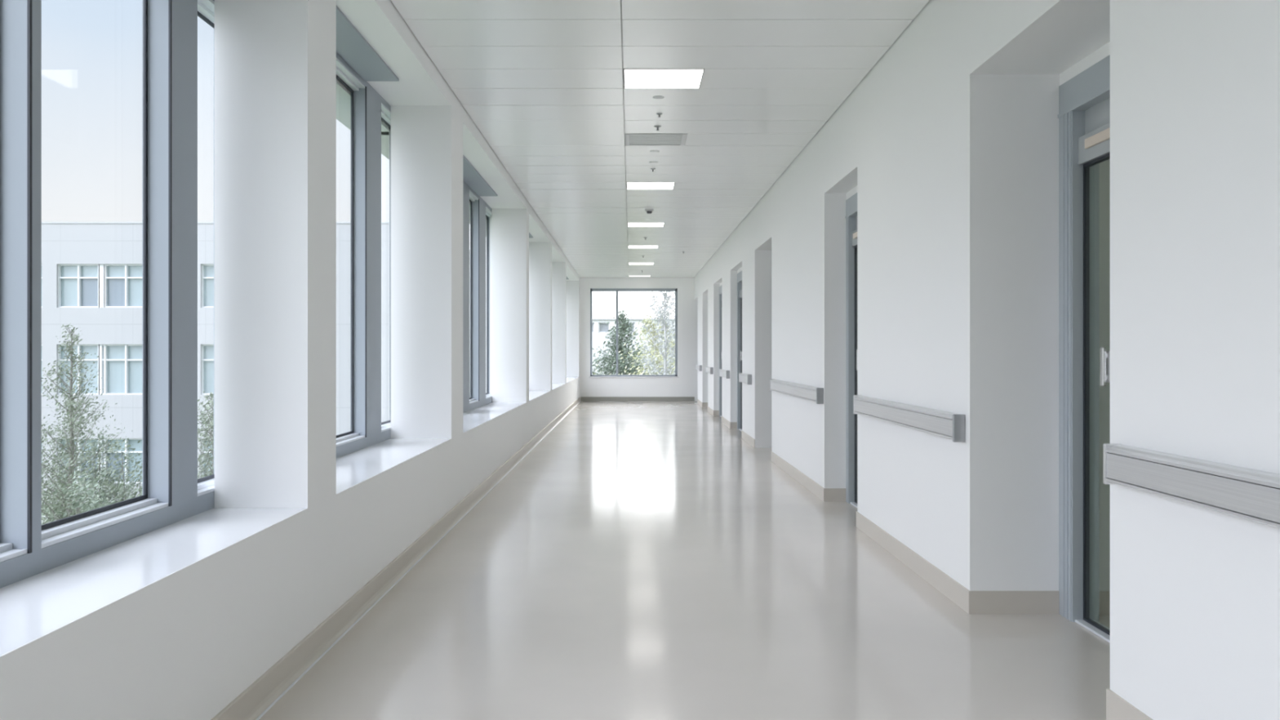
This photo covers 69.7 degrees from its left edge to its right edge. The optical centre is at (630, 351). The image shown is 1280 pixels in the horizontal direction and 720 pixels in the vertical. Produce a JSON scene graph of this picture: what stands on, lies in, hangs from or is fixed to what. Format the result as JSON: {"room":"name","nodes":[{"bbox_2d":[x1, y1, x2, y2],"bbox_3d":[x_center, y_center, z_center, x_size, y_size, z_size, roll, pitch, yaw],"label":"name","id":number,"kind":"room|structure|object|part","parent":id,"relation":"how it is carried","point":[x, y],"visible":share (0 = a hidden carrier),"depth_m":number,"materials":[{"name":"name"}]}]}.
{"room":"hospital interior","nodes":[
{"label":"hospital interior","id":0,"kind":"room"},
{"bbox_2d":[0,0,579,719],"bbox_3d":[-1.565,-0.378,8.900,0.590,3.195,27.800,0,0,0],"label":"wall","id":1,"kind":"structure","parent":0,"point":[185,644],"depth_m":3.61,"materials":[{"name":"white paint"}]},
{"bbox_2d":[0,0,305,656],"bbox_3d":[-1.505,-0.550,2.080,0.461,2.387,3.659,0,0,0],"label":"window","id":2,"kind":"structure","parent":1,"relation":"in","point":[55,574],"depth_m":2.86,"materials":[{"name":"grey metal"}]},
{"bbox_3d":[-1.687,-0.565,2.080,0.097,2.357,3.659,0,0,0],"label":"frame","id":3,"kind":"part","parent":2,"relation":"part of","materials":[{"name":"grey metal"}]},
{"bbox_3d":[-1.466,0.628,1.931,0.383,0.029,3.359,0,0,0],"label":"sill","id":4,"kind":"part","parent":2,"relation":"part of","materials":[{"name":"white laminate"}]},
{"bbox_2d":[213,5,450,493],"bbox_3d":[-1.676,-0.550,5.411,0.804,2.387,3.106,0,0,0],"label":"window","id":5,"kind":"structure","parent":1,"relation":"in","point":[368,450],"depth_m":5.90,"materials":[{"name":"grey metal"}]},
{"bbox_3d":[-1.750,-0.565,5.411,0.097,2.357,2.904,0,0,0],"label":"frame","id":6,"kind":"part","parent":5,"relation":"part of","materials":[{"name":"grey paint"}]},
{"bbox_2d":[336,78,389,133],"bbox_3d":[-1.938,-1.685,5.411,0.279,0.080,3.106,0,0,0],"label":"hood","id":7,"kind":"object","parent":5,"relation":"attached to","point":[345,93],"depth_m":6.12,"materials":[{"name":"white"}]},
{"bbox_3d":[-1.497,0.628,5.231,0.446,0.029,2.544,0,0,0],"label":"sill","id":8,"kind":"part","parent":5,"relation":"part of","materials":[{"name":"white laminate"}]},
{"bbox_2d":[211,396,580,719],"bbox_3d":[-1.255,1.167,8.900,0.030,0.107,27.800,0,0,0],"label":"baseboard","id":9,"kind":"structure","parent":1,"relation":"attached to","point":[263,692],"depth_m":4.07,"materials":[{"name":"beige plastic"}]},
{"bbox_2d":[255,400,581,719],"bbox_3d":[-1.237,1.218,8.893,0.008,0.004,27.787,0,0,0],"label":"trim","id":10,"kind":"structure","parent":1,"relation":"attached to","point":[269,707],"depth_m":4.23,"materials":[{"name":"white"}]},
{"bbox_2d":[381,128,524,432],"bbox_3d":[-1.671,-0.550,9.185,0.794,2.387,4.650,0,0,0],"label":"window","id":11,"kind":"structure","parent":1,"relation":"in","point":[478,409],"depth_m":10.23,"materials":[{"name":"grey"}]},
{"bbox_2d":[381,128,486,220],"bbox_3d":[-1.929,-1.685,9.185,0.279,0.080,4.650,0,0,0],"label":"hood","id":12,"kind":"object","parent":11,"relation":"attached to","point":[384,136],"depth_m":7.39,"materials":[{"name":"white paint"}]},
{"bbox_3d":[-1.740,-0.565,9.185,0.097,2.357,4.448,0,0,0],"label":"frame","id":13,"kind":"part","parent":11,"relation":"part of","materials":[{"name":"grey metal"}]},
{"bbox_3d":[-1.492,0.628,9.065,0.436,0.029,4.208,0,0,0],"label":"sill","id":14,"kind":"part","parent":11,"relation":"part of","materials":[{"name":"white laminate"}]},
{"bbox_2d":[469,218,548,400],"bbox_3d":[-1.671,-0.550,13.120,0.794,2.387,3.520,0,0,0],"label":"window","id":15,"kind":"structure","parent":1,"relation":"in","point":[532,394],"depth_m":13.46,"materials":[{"name":"grey"}]},
{"bbox_3d":[-1.492,0.628,13.020,0.436,0.029,3.118,0,0,0],"label":"sill","id":16,"kind":"part","parent":15,"relation":"part of","materials":[{"name":"white laminate"}]},
{"bbox_2d":[551,383,564,390],"bbox_3d":[-1.671,-0.550,16.435,0.794,2.387,3.430,0,0,0],"label":"window","id":17,"kind":"structure","parent":1,"relation":"in","point":[553,385],"depth_m":16.71,"materials":[{"name":"grey"}]},
{"bbox_2d":[566,276,577,382],"bbox_3d":[-1.671,-0.550,20.340,0.794,2.387,4.720,0,0,0],"label":"window","id":18,"kind":"structure","parent":1,"relation":"in","point":[568,379],"depth_m":21.36,"materials":[{"name":"grey"}]},
{"bbox_3d":[-1.492,0.628,20.290,0.436,0.029,4.418,0,0,0],"label":"sill","id":19,"kind":"part","parent":18,"relation":"part of","materials":[{"name":"white laminate"}]},
{"bbox_2d":[579,277,697,400],"bbox_3d":[0.180,-0.378,22.925,4.080,3.195,0.250,0,0,0],"label":"wall","id":20,"kind":"structure","parent":0,"point":[686,385],"depth_m":22.80,"materials":[{"name":"white paint"}]},
{"bbox_2d":[589,288,679,377],"bbox_3d":[0.076,-0.469,22.828,2.226,2.215,0.115,0,0,0],"label":"window","id":21,"kind":"structure","parent":20,"relation":"in","point":[616,290],"depth_m":22.80,"materials":[{"name":"grey metal"}]},
{"bbox_3d":[0.076,0.624,22.787,2.226,0.028,0.034,0,0,0],"label":"sill","id":22,"kind":"part","parent":21,"relation":"part of","materials":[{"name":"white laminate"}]},
{"bbox_2d":[581,396,694,400],"bbox_3d":[0.170,1.167,22.794,2.820,0.105,0.013,0,0,0],"label":"baseboard","id":23,"kind":"structure","parent":20,"relation":"attached to","point":[583,398],"depth_m":22.79,"materials":[{"name":"grey"}]},
{"bbox_2d":[391,0,929,277],"bbox_3d":[0.155,-1.910,8.900,2.850,0.120,27.800,0,0,0],"label":"ceiling","id":24,"kind":"structure","parent":0,"point":[542,82],"depth_m":6.70,"materials":[{"name":"white paint"}]},
{"bbox_2d":[628,275,650,276],"bbox_3d":[0.217,-1.867,22.350,0.526,0.039,0.394,0,0,0],"label":"recessed light","id":25,"kind":"object","parent":24,"relation":"in","point":[628,275],"visible":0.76,"depth_m":22.32,"materials":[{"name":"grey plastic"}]},
{"bbox_2d":[628,262,653,264],"bbox_3d":[0.217,-1.867,19.223,0.526,0.039,0.439,0,0,0],"label":"recessed light","id":26,"kind":"object","parent":24,"relation":"in","point":[628,263],"visible":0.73,"depth_m":19.23,"materials":[{"name":"grey plastic"}]},
{"bbox_2d":[628,245,657,248],"bbox_3d":[0.217,-1.867,16.172,0.526,0.039,0.439,0,0,0],"label":"recessed light","id":27,"kind":"object","parent":24,"relation":"in","point":[629,246],"visible":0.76,"depth_m":16.17,"materials":[{"name":"grey plastic"}]},
{"bbox_2d":[627,222,664,226],"bbox_3d":[0.217,-1.867,13.342,0.526,0.039,0.439,0,0,0],"label":"recessed light","id":28,"kind":"object","parent":24,"relation":"in","point":[629,224],"visible":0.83,"depth_m":13.28,"materials":[{"name":"grey plastic"}]},
{"bbox_2d":[644,208,653,213],"bbox_3d":[0.240,-1.826,11.950,0.110,0.054,0.110,0,0,0],"label":"smoke detector","id":29,"kind":"object","parent":24,"relation":"attached to","point":[648,211],"visible":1,"depth_m":11.92,"materials":[{"name":"grey plastic"}]},
{"bbox_2d":[626,182,675,189],"bbox_3d":[0.217,-1.867,10.227,0.526,0.039,0.439,0,0,0],"label":"recessed light","id":30,"kind":"object","parent":24,"relation":"in","point":[630,185],"visible":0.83,"depth_m":10.22,"materials":[{"name":"grey plastic"}]},
{"bbox_2d":[625,133,687,145],"bbox_3d":[0.216,-1.865,8.002,0.528,0.039,0.439,0,0,0],"label":"ceiling vent","id":31,"kind":"object","parent":24,"relation":"in","point":[631,139],"visible":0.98,"depth_m":7.99,"materials":[{"name":"grey plastic"}]},
{"bbox_2d":[653,95,663,98],"bbox_3d":[0.200,-1.850,6.670,0.084,0.006,0.084,0,0,0],"label":"cover plate","id":32,"kind":"object","parent":24,"relation":"attached to","point":[655,96],"visible":1,"depth_m":6.67,"materials":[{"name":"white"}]},
{"bbox_2d":[623,68,704,88],"bbox_3d":[0.217,-1.867,6.223,0.526,0.039,0.439,0,0,0],"label":"recessed light","id":33,"kind":"object","parent":24,"relation":"in","point":[633,77],"visible":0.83,"depth_m":6.20,"materials":[{"name":"grey plastic"}]},
{"bbox_2d":[259,400,1110,719],"bbox_3d":[2.070,1.320,8.925,7.860,0.200,28.250,0,0,0],"label":"floor","id":34,"kind":"structure","parent":0,"point":[644,560],"depth_m":4.23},
{"bbox_2d":[694,0,1279,719],"bbox_3d":[1.850,-0.378,8.900,0.540,3.195,27.800,0,0,0],"label":"wall","id":35,"kind":"structure","parent":0,"point":[948,146],"depth_m":4.28,"materials":[{"name":"white paint"}]},
{"bbox_2d":[695,364,702,371],"bbox_3d":[1.551,0.360,21.000,0.056,0.131,1.240,0,0,0],"label":"handrail","id":36,"kind":"object","parent":35,"relation":"attached to","point":[699,367],"visible":1,"depth_m":20.53,"materials":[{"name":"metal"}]},
{"bbox_2d":[706,366,713,373],"bbox_3d":[1.551,0.360,18.140,0.056,0.131,1.080,0,0,0],"label":"handrail","id":37,"kind":"object","parent":35,"relation":"attached to","point":[708,370],"visible":1,"depth_m":17.77,"materials":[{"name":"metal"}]},
{"bbox_2d":[719,285,721,417],"bbox_3d":[1.740,-0.009,16.710,0.126,2.458,1.558,0,0,0],"label":"door","id":38,"kind":"structure","parent":35,"relation":"in","point":[720,286],"depth_m":17.39,"materials":[{"name":"grey metal"}]},
{"bbox_2d":[719,368,729,378],"bbox_3d":[1.551,0.360,15.230,0.056,0.131,1.140,0,0,0],"label":"handrail","id":39,"kind":"object","parent":35,"relation":"attached to","point":[722,373],"visible":1,"depth_m":14.98,"materials":[{"name":"metal"}]},
{"bbox_3d":[1.554,0.363,15.230,0.051,0.079,1.108,0,0,0],"label":"rail","id":40,"kind":"part","parent":39,"relation":"part of","materials":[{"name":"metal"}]},
{"bbox_2d":[737,270,742,431],"bbox_3d":[1.742,-0.009,13.800,0.126,2.458,1.518,0,0,0],"label":"door","id":41,"kind":"structure","parent":35,"relation":"in","point":[739,274],"depth_m":14.46,"materials":[{"name":"grey metal"}]},
{"bbox_3d":[1.741,0.187,13.800,0.012,2.038,1.296,0,0,0],"label":"glass","id":42,"kind":"part","parent":41,"relation":"part of","materials":[{"name":"glass"}]},
{"bbox_2d":[738,373,751,384],"bbox_3d":[1.551,0.360,12.465,0.056,0.131,0.970,0,0,0],"label":"handrail","id":43,"kind":"object","parent":35,"relation":"attached to","point":[744,378],"visible":1,"depth_m":12.26,"materials":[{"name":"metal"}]},
{"bbox_3d":[1.554,0.363,12.465,0.051,0.079,0.938,0,0,0],"label":"rail","id":44,"kind":"part","parent":43,"relation":"part of","materials":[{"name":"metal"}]},
{"bbox_3d":[1.552,0.310,12.465,0.054,0.024,0.938,0,0,0],"label":"trim","id":45,"kind":"part","parent":43,"relation":"part of","materials":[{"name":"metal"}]},
{"bbox_2d":[769,378,823,404],"bbox_3d":[1.551,0.360,8.787,0.056,0.131,2.525,0,0,0],"label":"handrail","id":46,"kind":"object","parent":35,"relation":"attached to","point":[812,393],"visible":1,"depth_m":8.36,"materials":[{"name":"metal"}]},
{"bbox_3d":[1.554,0.363,8.787,0.051,0.079,2.493,0,0,0],"label":"rail","id":47,"kind":"part","parent":46,"relation":"part of","materials":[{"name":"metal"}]},
{"bbox_3d":[1.552,0.414,8.787,0.054,0.018,2.493,0,0,0],"label":"trim","id":48,"kind":"part","parent":46,"relation":"part of","materials":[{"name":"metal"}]},
{"bbox_3d":[1.552,0.310,8.787,0.054,0.024,2.493,0,0,0],"label":"trim","id":49,"kind":"part","parent":46,"relation":"part of","materials":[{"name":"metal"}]},
{"bbox_2d":[844,192,857,507],"bbox_3d":[1.812,-0.009,6.949,0.126,2.458,1.087,0,0,0],"label":"door","id":50,"kind":"structure","parent":35,"relation":"in","point":[851,216],"depth_m":7.39,"materials":[{"name":"grey metal"}]},
{"bbox_3d":[1.820,-1.030,6.949,0.020,0.120,0.889,0,0,0],"label":"transom panel","id":51,"kind":"part","parent":50,"relation":"part of","materials":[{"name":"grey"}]},
{"bbox_2d":[853,395,964,442],"bbox_3d":[1.551,0.360,5.312,0.056,0.131,1.955,0,0,0],"label":"handrail","id":52,"kind":"object","parent":35,"relation":"attached to","point":[950,425],"visible":1,"depth_m":4.96,"materials":[{"name":"metal"}]},
{"bbox_3d":[1.552,0.414,5.312,0.054,0.018,1.923,0,0,0],"label":"trim","id":53,"kind":"part","parent":52,"relation":"part of","materials":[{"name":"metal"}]},
{"bbox_3d":[1.554,0.363,5.312,0.051,0.079,1.923,0,0,0],"label":"rail","id":54,"kind":"part","parent":52,"relation":"part of","materials":[{"name":"metal"}]},
{"bbox_3d":[1.552,0.310,5.312,0.054,0.024,1.923,0,0,0],"label":"trim","id":55,"kind":"part","parent":52,"relation":"part of","materials":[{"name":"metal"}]},
{"bbox_2d":[697,399,1152,719],"bbox_3d":[1.782,1.167,8.354,0.420,0.107,26.708,0,0,0],"label":"baseboard","id":56,"kind":"structure","parent":35,"relation":"attached to","point":[973,602],"depth_m":4.47,"materials":[{"name":"beige plastic"}]},
{"bbox_2d":[1057,54,1110,643],"bbox_3d":[2.051,-0.009,3.655,0.126,2.458,1.248,0,0,0],"label":"door","id":57,"kind":"structure","parent":35,"relation":"in","point":[1084,100],"depth_m":4.15,"materials":[{"name":"grey metal"}]},
{"bbox_3d":[2.059,-1.030,3.655,0.020,0.120,0.984,0,0,0],"label":"transom panel","id":58,"kind":"part","parent":57,"relation":"part of","materials":[{"name":"grey glass"}]},
{"bbox_3d":[2.024,0.062,3.912,0.040,0.165,0.030,0,0,0],"label":"handle","id":59,"kind":"part","parent":57,"relation":"part of","materials":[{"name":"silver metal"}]},
{"bbox_3d":[2.034,0.062,3.875,0.020,0.135,0.096,0,0,0],"label":"lock plate","id":60,"kind":"part","parent":57,"relation":"part of","materials":[{"name":"metal"}]},
{"bbox_2d":[1102,443,1279,528],"bbox_3d":[1.551,0.360,0.882,0.056,0.131,4.165,0,0,0],"label":"handrail","id":61,"kind":"object","parent":35,"relation":"attached to","point":[1248,494],"visible":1,"depth_m":2.48,"materials":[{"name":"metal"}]},
{"bbox_3d":[1.552,0.310,0.882,0.054,0.024,4.133,0,0,0],"label":"trim","id":62,"kind":"part","parent":61,"relation":"part of","materials":[{"name":"metal"}]},
{"bbox_3d":[1.552,0.414,0.882,0.054,0.018,4.133,0,0,0],"label":"trim","id":63,"kind":"part","parent":61,"relation":"part of","materials":[{"name":"metal"}]},
{"bbox_2d":[1098,159,1110,591],"bbox_3d":[3.660,-0.378,8.970,3.079,3.195,27.940,0,0,0],"label":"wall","id":64,"kind":"structure","parent":0,"point":[1104,166],"depth_m":4.27,"materials":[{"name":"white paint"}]},
{"bbox_2d":[1098,591,1110,614],"bbox_3d":[3.561,1.167,13.527,2.879,0.107,18.530,0,0,0],"label":"baseboard","id":65,"kind":"structure","parent":64,"relation":"attached to","point":[1104,596],"depth_m":4.26,"materials":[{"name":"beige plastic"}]},
{"label":"outside","id":66,"kind":"structure","parent":0,"visible":0},
{"bbox_2d":[41,505,83,515],"bbox_3d":[-5.000,6.470,45.000,130.000,0.300,150.000,0,0,0],"label":"ground","id":67,"kind":"structure","parent":66,"point":[46,505],"depth_m":36.40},
{"bbox_2d":[41,517,50,524],"bbox_3d":[-10.773,4.658,16.750,1.172,3.335,1.488,0,0,0],"label":"shrub","id":68,"kind":"object","parent":67,"relation":"on","point":[45,521],"visible":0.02,"depth_m":16.84,"materials":[{"name":"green plant"}]},
{"bbox_2d":[41,442,96,521],"bbox_3d":[-17.154,4.530,27.644,2.206,3.599,2.322,0,0,0],"label":"shrub","id":69,"kind":"object","parent":67,"relation":"on","point":[60,471],"visible":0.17,"depth_m":27.45,"materials":[{"name":"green plant"}]},
{"bbox_2d":[51,468,117,520],"bbox_3d":[-11.251,4.367,19.401,2.135,3.922,1.669,0,0,0],"label":"shrub","id":70,"kind":"object","parent":67,"relation":"on","point":[79,498],"visible":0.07,"depth_m":19.19,"materials":[{"name":"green plant"}]},
{"bbox_2d":[41,323,140,522],"bbox_3d":[-14.109,2.798,22.797,3.537,7.046,4.345,0,0,-21],"label":"deciduous tree","id":71,"kind":"object","parent":67,"relation":"on","point":[71,446],"visible":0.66,"depth_m":22.85,"materials":[{"name":"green plant"}]},
{"bbox_2d":[64,426,142,511],"bbox_3d":[-17.506,4.408,30.586,2.063,3.847,2.739,0,0,38],"label":"shrub","id":72,"kind":"object","parent":67,"relation":"on","point":[103,442],"visible":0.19,"depth_m":30.51,"materials":[{"name":"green plant"}]},
{"bbox_2d":[84,496,128,512],"bbox_3d":[-9.292,4.504,16.971,1.784,3.648,1.883,0,0,15],"label":"shrub","id":73,"kind":"object","parent":67,"relation":"on","point":[97,506],"visible":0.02,"depth_m":16.56,"materials":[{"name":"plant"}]},
{"bbox_2d":[86,438,142,506],"bbox_3d":[-14.348,4.396,26.520,2.278,3.866,2.447,0,0,44],"label":"shrub","id":74,"kind":"object","parent":67,"relation":"on","point":[122,484],"visible":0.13,"depth_m":26.28,"materials":[{"name":"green plant"}]},
{"bbox_2d":[128,478,142,498],"bbox_3d":[-10.823,4.471,21.086,1.520,3.710,1.504,0,0,0],"label":"shrub","id":75,"kind":"object","parent":67,"relation":"on","point":[135,478],"visible":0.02,"depth_m":21.10,"materials":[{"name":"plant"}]},
{"bbox_2d":[197,455,212,479],"bbox_3d":[-13.980,4.857,29.954,2.119,2.951,1.963,0,0,-12],"label":"shrub","id":76,"kind":"object","parent":67,"relation":"on","point":[211,455],"visible":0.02,"depth_m":29.97,"materials":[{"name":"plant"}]},
{"bbox_2d":[197,391,213,477],"bbox_3d":[-11.046,3.666,24.038,2.484,5.313,3.065,0,0,43],"label":"deciduous tree","id":77,"kind":"object","parent":67,"relation":"on","point":[209,422],"visible":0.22,"depth_m":23.82,"materials":[{"name":"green plant"}]},
{"bbox_2d":[41,222,470,504],"bbox_3d":[-21.992,0.310,43.985,28.468,12.020,12.030,0,0,0],"label":"office building","id":78,"kind":"structure","parent":67,"relation":"on","point":[91,272],"depth_m":38.00,"materials":[{"name":"grey concrete"}]},
{"bbox_3d":[-27.027,0.728,38.275,5.352,2.090,0.050,0,0,0],"label":"pane","id":79,"kind":"part","parent":78,"relation":"part of","materials":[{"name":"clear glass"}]},
{"bbox_3d":[-27.027,-2.739,38.275,5.352,1.805,0.050,0,0,0],"label":"pane","id":80,"kind":"part","parent":78,"relation":"part of","materials":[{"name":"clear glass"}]},
{"bbox_3d":[-21.074,4.513,38.275,5.352,1.868,0.050,0,0,0],"label":"pane","id":81,"kind":"part","parent":78,"relation":"part of","materials":[{"name":"clear glass"}]},
{"bbox_3d":[-21.074,0.728,38.275,5.352,2.090,0.050,0,0,0],"label":"pane","id":82,"kind":"part","parent":78,"relation":"part of","materials":[{"name":"clear glass"}]},
{"bbox_3d":[-21.074,-2.739,38.275,5.352,1.805,0.050,0,0,0],"label":"pane","id":83,"kind":"part","parent":78,"relation":"part of","materials":[{"name":"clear glass"}]},
{"bbox_3d":[-15.121,4.513,38.275,5.352,1.868,0.050,0,0,0],"label":"pane","id":84,"kind":"part","parent":78,"relation":"part of","materials":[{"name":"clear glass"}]},
{"bbox_3d":[-15.121,0.728,38.275,5.352,2.090,0.050,0,0,0],"label":"pane","id":85,"kind":"part","parent":78,"relation":"part of","materials":[{"name":"clear glass"}]},
{"bbox_3d":[-15.121,-2.739,38.275,5.352,1.805,0.050,0,0,0],"label":"pane","id":86,"kind":"part","parent":78,"relation":"part of","materials":[{"name":"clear glass"}]},
{"bbox_2d":[591,310,673,374],"bbox_3d":[-0.269,2.132,45.267,6.400,8.382,5.917,0,0,32],"label":"broad tree","id":87,"kind":"object","parent":67,"relation":"on","point":[624,324],"visible":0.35,"depth_m":44.59,"materials":[{"name":"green plant"}]},
{"bbox_2d":[591,319,675,374],"bbox_3d":[0.800,2.085,65.950,16.200,8.470,12.100,0,0,0],"label":"building","id":88,"kind":"structure","parent":67,"relation":"on","point":[599,326],"depth_m":60.01,"materials":[{"name":"grey"}]},
{"bbox_3d":[-1.750,-1.600,60.225,0.700,0.650,0.050,0,0,0],"label":"pane","id":89,"kind":"part","parent":88,"relation":"part of","materials":[{"name":"grey glass"}]},
{"bbox_2d":[608,314,675,374],"bbox_3d":[0.933,2.324,38.108,4.405,7.997,3.674,0,0,0],"label":"birch tree","id":90,"kind":"object","parent":67,"relation":"on","point":[653,353],"visible":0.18,"depth_m":37.87,"materials":[{"name":"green plant"}]},
{"bbox_2d":[635,291,675,374],"bbox_3d":[1.330,1.890,31.991,2.284,8.864,2.341,0,0,19],"label":"slender tree","id":91,"kind":"object","parent":67,"relation":"on","point":[663,315],"visible":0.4,"depth_m":31.94,"materials":[{"name":"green plant"}]},
{"bbox_2d":[658,333,675,374],"bbox_3d":[2.311,2.484,51.990,4.311,7.676,4.071,0,0,-29],"label":"birch tree","id":92,"kind":"object","parent":67,"relation":"on","point":[671,333],"visible":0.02,"depth_m":51.89,"materials":[{"name":"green plant"}]}
]}

